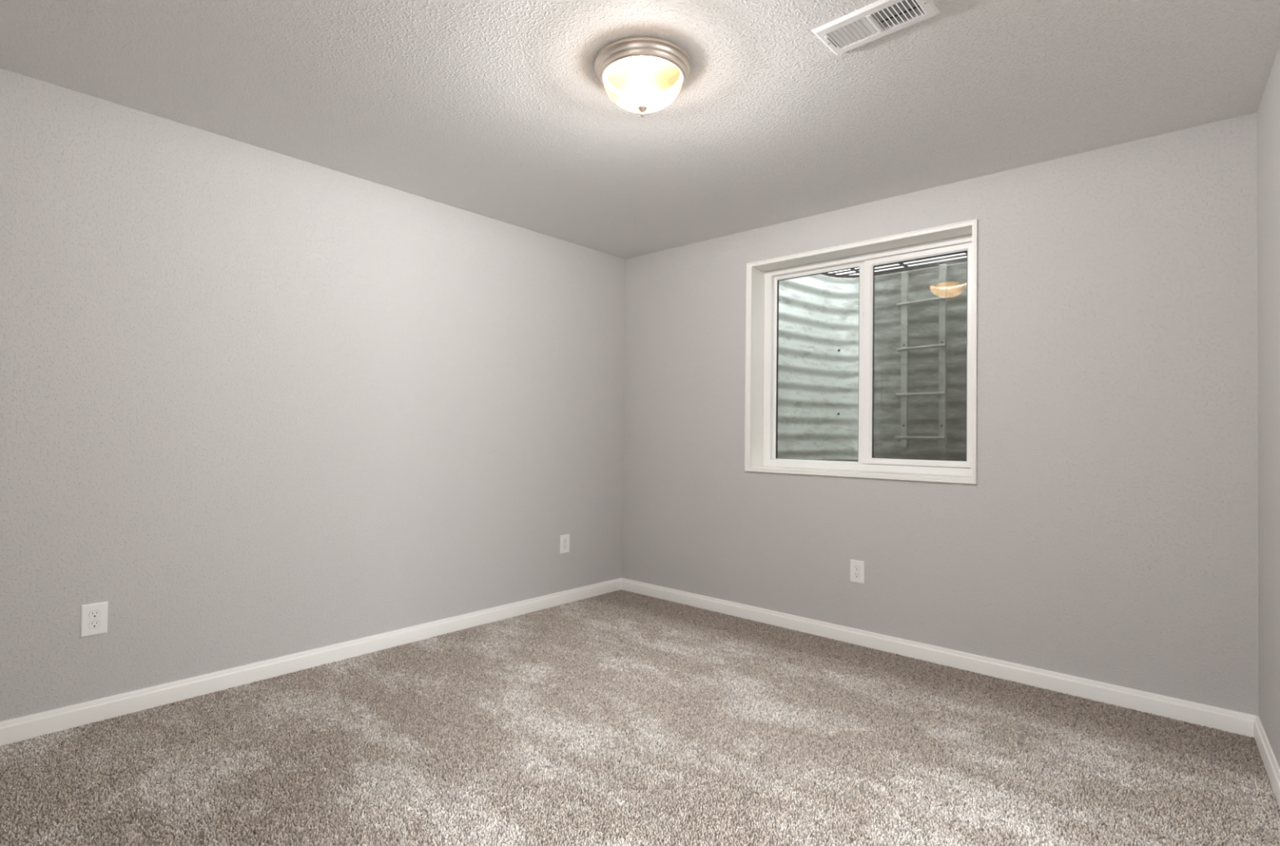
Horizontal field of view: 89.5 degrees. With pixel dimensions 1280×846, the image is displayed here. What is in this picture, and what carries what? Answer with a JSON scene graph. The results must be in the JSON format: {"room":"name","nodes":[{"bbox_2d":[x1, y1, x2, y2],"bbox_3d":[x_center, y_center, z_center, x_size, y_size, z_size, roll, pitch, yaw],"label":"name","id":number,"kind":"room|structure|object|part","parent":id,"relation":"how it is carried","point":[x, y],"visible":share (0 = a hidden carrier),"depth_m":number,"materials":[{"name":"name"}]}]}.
{"room":"empty basement bedroom","nodes":[
{"label":"empty basement bedroom","id":0,"kind":"room"},
{"bbox_2d":[0,67,625,721],"bbox_3d":[-1.689,-0.041,3.111,0.120,2.440,4.570,0,-1,42],"label":"wall","id":1,"kind":"structure","parent":0,"point":[257,404],"depth_m":2.96,"materials":[{"name":"grey paint"}]},
{"bbox_2d":[80,600,107,637],"bbox_3d":[-2.129,0.766,2.521,0.008,0.124,0.081,0,-1,42],"label":"wall outlet","id":2,"kind":"object","parent":1,"relation":"attached to","point":[94,616],"visible":1,"depth_m":2.52,"materials":[{"name":"white plastic"}]},
{"bbox_2d":[88,620,100,628],"bbox_3d":[-2.128,0.786,2.520,0.002,0.030,0.036,0,-1,42],"label":"receptacle","id":3,"kind":"object","parent":2,"relation":"attached to","point":[91,624],"depth_m":2.52,"materials":[{"name":"white plastic"}]},
{"bbox_2d":[88,609,100,618],"bbox_3d":[-2.127,0.747,2.520,0.004,0.030,0.036,0,-1,42],"label":"receptacle","id":4,"kind":"object","parent":2,"relation":"attached to","point":[93,614],"depth_m":2.52,"materials":[{"name":"white plastic"}]},
{"bbox_2d":[0,577,621,746],"bbox_3d":[-1.614,1.138,3.094,0.014,0.084,4.450,0,-1,42],"label":"baseboard","id":5,"kind":"structure","parent":1,"relation":"attached to","point":[31,726],"depth_m":2.95,"materials":[{"name":"white paint"}]},
{"bbox_2d":[560,533,569,554],"bbox_3d":[-0.503,0.814,4.344,0.008,0.124,0.081,0,-1,42],"label":"wall outlet","id":6,"kind":"object","parent":1,"relation":"attached to","point":[564,539],"visible":1,"depth_m":4.34,"materials":[{"name":"white plastic"}]},
{"bbox_2d":[0,0,1279,258],"bbox_3d":[-0.218,-1.312,1.913,3.914,0.100,4.690,0,-1,42],"label":"ceiling","id":7,"kind":"structure","parent":0,"point":[500,110],"depth_m":2.41,"materials":[{"name":"white paint"}]},
{"bbox_2d":[594,35,692,117],"bbox_3d":[0.010,-1.160,2.262,0.343,0.185,0.343,0,-1,42],"label":"ceiling light","id":8,"kind":"object","parent":7,"relation":"attached to","point":[641,74],"visible":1,"depth_m":2.17,"materials":[{"name":"white glass"}]},
{"bbox_3d":[0.010,-1.157,2.262,0.275,0.105,0.275,0,-1,42],"label":"lamp shade","id":9,"kind":"part","parent":8,"relation":"part of","materials":[{"name":"white glass"}]},
{"bbox_2d":[812,0,940,54],"bbox_3d":[0.729,-1.241,2.008,0.333,0.016,0.172,0,-1,42],"label":"ceiling vent","id":10,"kind":"object","parent":7,"relation":"in","point":[877,20],"visible":1,"depth_m":2.00,"materials":[{"name":"white metal"}]},
{"bbox_3d":[0.791,-1.247,1.972,0.125,0.002,0.004,0,-1,42],"label":"damper rod","id":11,"kind":"part","parent":10,"relation":"part of","materials":[{"name":"grey metal"}]},
{"bbox_2d":[0,591,1279,845],"bbox_3d":[-0.248,1.220,1.874,3.914,0.076,4.690,0,-1,42],"label":"floor","id":12,"kind":"structure","parent":0,"point":[171,726],"depth_m":2.15,"materials":[{"name":"beige carpet"}]},
{"bbox_2d":[0,589,1279,845],"bbox_3d":[-0.252,1.178,1.873,3.662,0.011,4.449,0,-1,42],"label":"carpet","id":13,"kind":"object","parent":12,"relation":"on","point":[486,631],"visible":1,"depth_m":2.33,"materials":[{"name":"beige carpet"}]},
{"bbox_2d":[621,111,1258,715],"bbox_3d":[1.216,-0.036,3.730,3.633,2.560,0.220,0,-1,42],"label":"wall","id":14,"kind":"structure","parent":0,"point":[1106,531],"depth_m":3.00,"materials":[{"name":"grey paint"}]},
{"bbox_2d":[825,458,857,461],"bbox_3d":[1.622,0.327,4.143,1.360,0.135,0.950,0,-1,42],"label":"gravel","id":15,"kind":"object","parent":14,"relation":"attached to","point":[846,460],"visible":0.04,"depth_m":4.62,"materials":[{"name":"grey gravel"}]},
{"bbox_2d":[849,559,864,583],"bbox_3d":[1.200,0.822,3.570,0.081,0.124,0.008,0,-1,42],"label":"wall outlet","id":16,"kind":"object","parent":14,"relation":"attached to","point":[856,566],"visible":1,"depth_m":3.57,"materials":[{"name":"white plastic"}]},
{"bbox_2d":[853,572,860,577],"bbox_3d":[1.198,0.841,3.568,0.036,0.030,0.004,0,-1,42],"label":"receptacle","id":17,"kind":"object","parent":16,"relation":"attached to","point":[856,575],"depth_m":3.57,"materials":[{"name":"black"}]},
{"bbox_2d":[853,564,860,570],"bbox_3d":[1.198,0.802,3.569,0.036,0.030,0.004,0,-1,42],"label":"receptacle","id":18,"kind":"object","parent":16,"relation":"attached to","point":[856,567],"depth_m":3.57,"materials":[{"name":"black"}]},
{"bbox_2d":[744,218,977,484],"bbox_3d":[1.235,-0.351,3.709,1.332,1.310,0.228,0,-1,42],"label":"window","id":19,"kind":"structure","parent":14,"relation":"in","point":[763,277],"depth_m":3.74,"materials":[{"name":"white paint"}]},
{"bbox_3d":[1.098,-0.352,3.951,0.625,1.178,0.029,0,-1,42],"label":"fixed glazing frame","id":20,"kind":"part","parent":19,"relation":"part of","materials":[{"name":"white plastic"}]},
{"bbox_3d":[1.512,-0.353,3.546,0.576,1.172,0.026,0,-1,42],"label":"sliding sash","id":21,"kind":"part","parent":19,"relation":"part of","materials":[{"name":"white plastic"}]},
{"bbox_2d":[777,251,967,460],"bbox_3d":[1.632,-0.367,4.155,1.385,1.485,0.959,0,-1,42],"label":"window well","id":22,"kind":"object","parent":14,"relation":"attached to","point":[818,357],"depth_m":4.57,"materials":[{"name":"metal"}]},
{"bbox_3d":[1.640,-1.098,4.166,1.368,0.022,0.955,0,-1,42],"label":"well grate","id":23,"kind":"part","parent":22,"relation":"part of","materials":[{"name":"white metal"}]},
{"bbox_2d":[894,263,948,448],"bbox_3d":[1.936,-0.450,4.455,0.337,1.246,0.088,0,-1,42],"label":"ladder","id":24,"kind":"object","parent":22,"relation":"attached to","point":[942,298],"visible":1,"depth_m":4.38,"materials":[{"name":"metal"}]},
{"bbox_3d":[1.864,-0.446,4.532,0.042,1.229,0.069,0,-1,42],"label":"rail","id":25,"kind":"part","parent":24,"relation":"part of","materials":[{"name":"metal"}]},
{"bbox_3d":[2.051,-0.450,4.365,0.042,1.246,0.069,0,-1,42],"label":"rail","id":26,"kind":"part","parent":24,"relation":"part of","materials":[{"name":"metal"}]},
{"bbox_2d":[621,577,1257,737],"bbox_3d":[1.123,1.179,3.624,3.393,0.084,0.014,0,-1,42],"label":"baseboard","id":27,"kind":"structure","parent":14,"relation":"attached to","point":[1216,717],"depth_m":3.13,"materials":[{"name":"white paint"}]},
{"bbox_2d":[1257,44,1279,768],"bbox_3d":[1.078,-0.044,0.725,0.120,2.440,4.466,0,-1,38],"label":"wall","id":28,"kind":"structure","parent":0,"point":[1268,109],"depth_m":2.27,"materials":[{"name":"grey paint"}]},
{"bbox_2d":[1254,715,1279,807],"bbox_3d":[1.987,1.164,1.992,0.014,0.084,1.303,0,-1,38],"label":"baseboard","id":29,"kind":"structure","parent":28,"relation":"attached to","point":[1269,761],"depth_m":2.23,"materials":[{"name":"white paint"}]}
]}

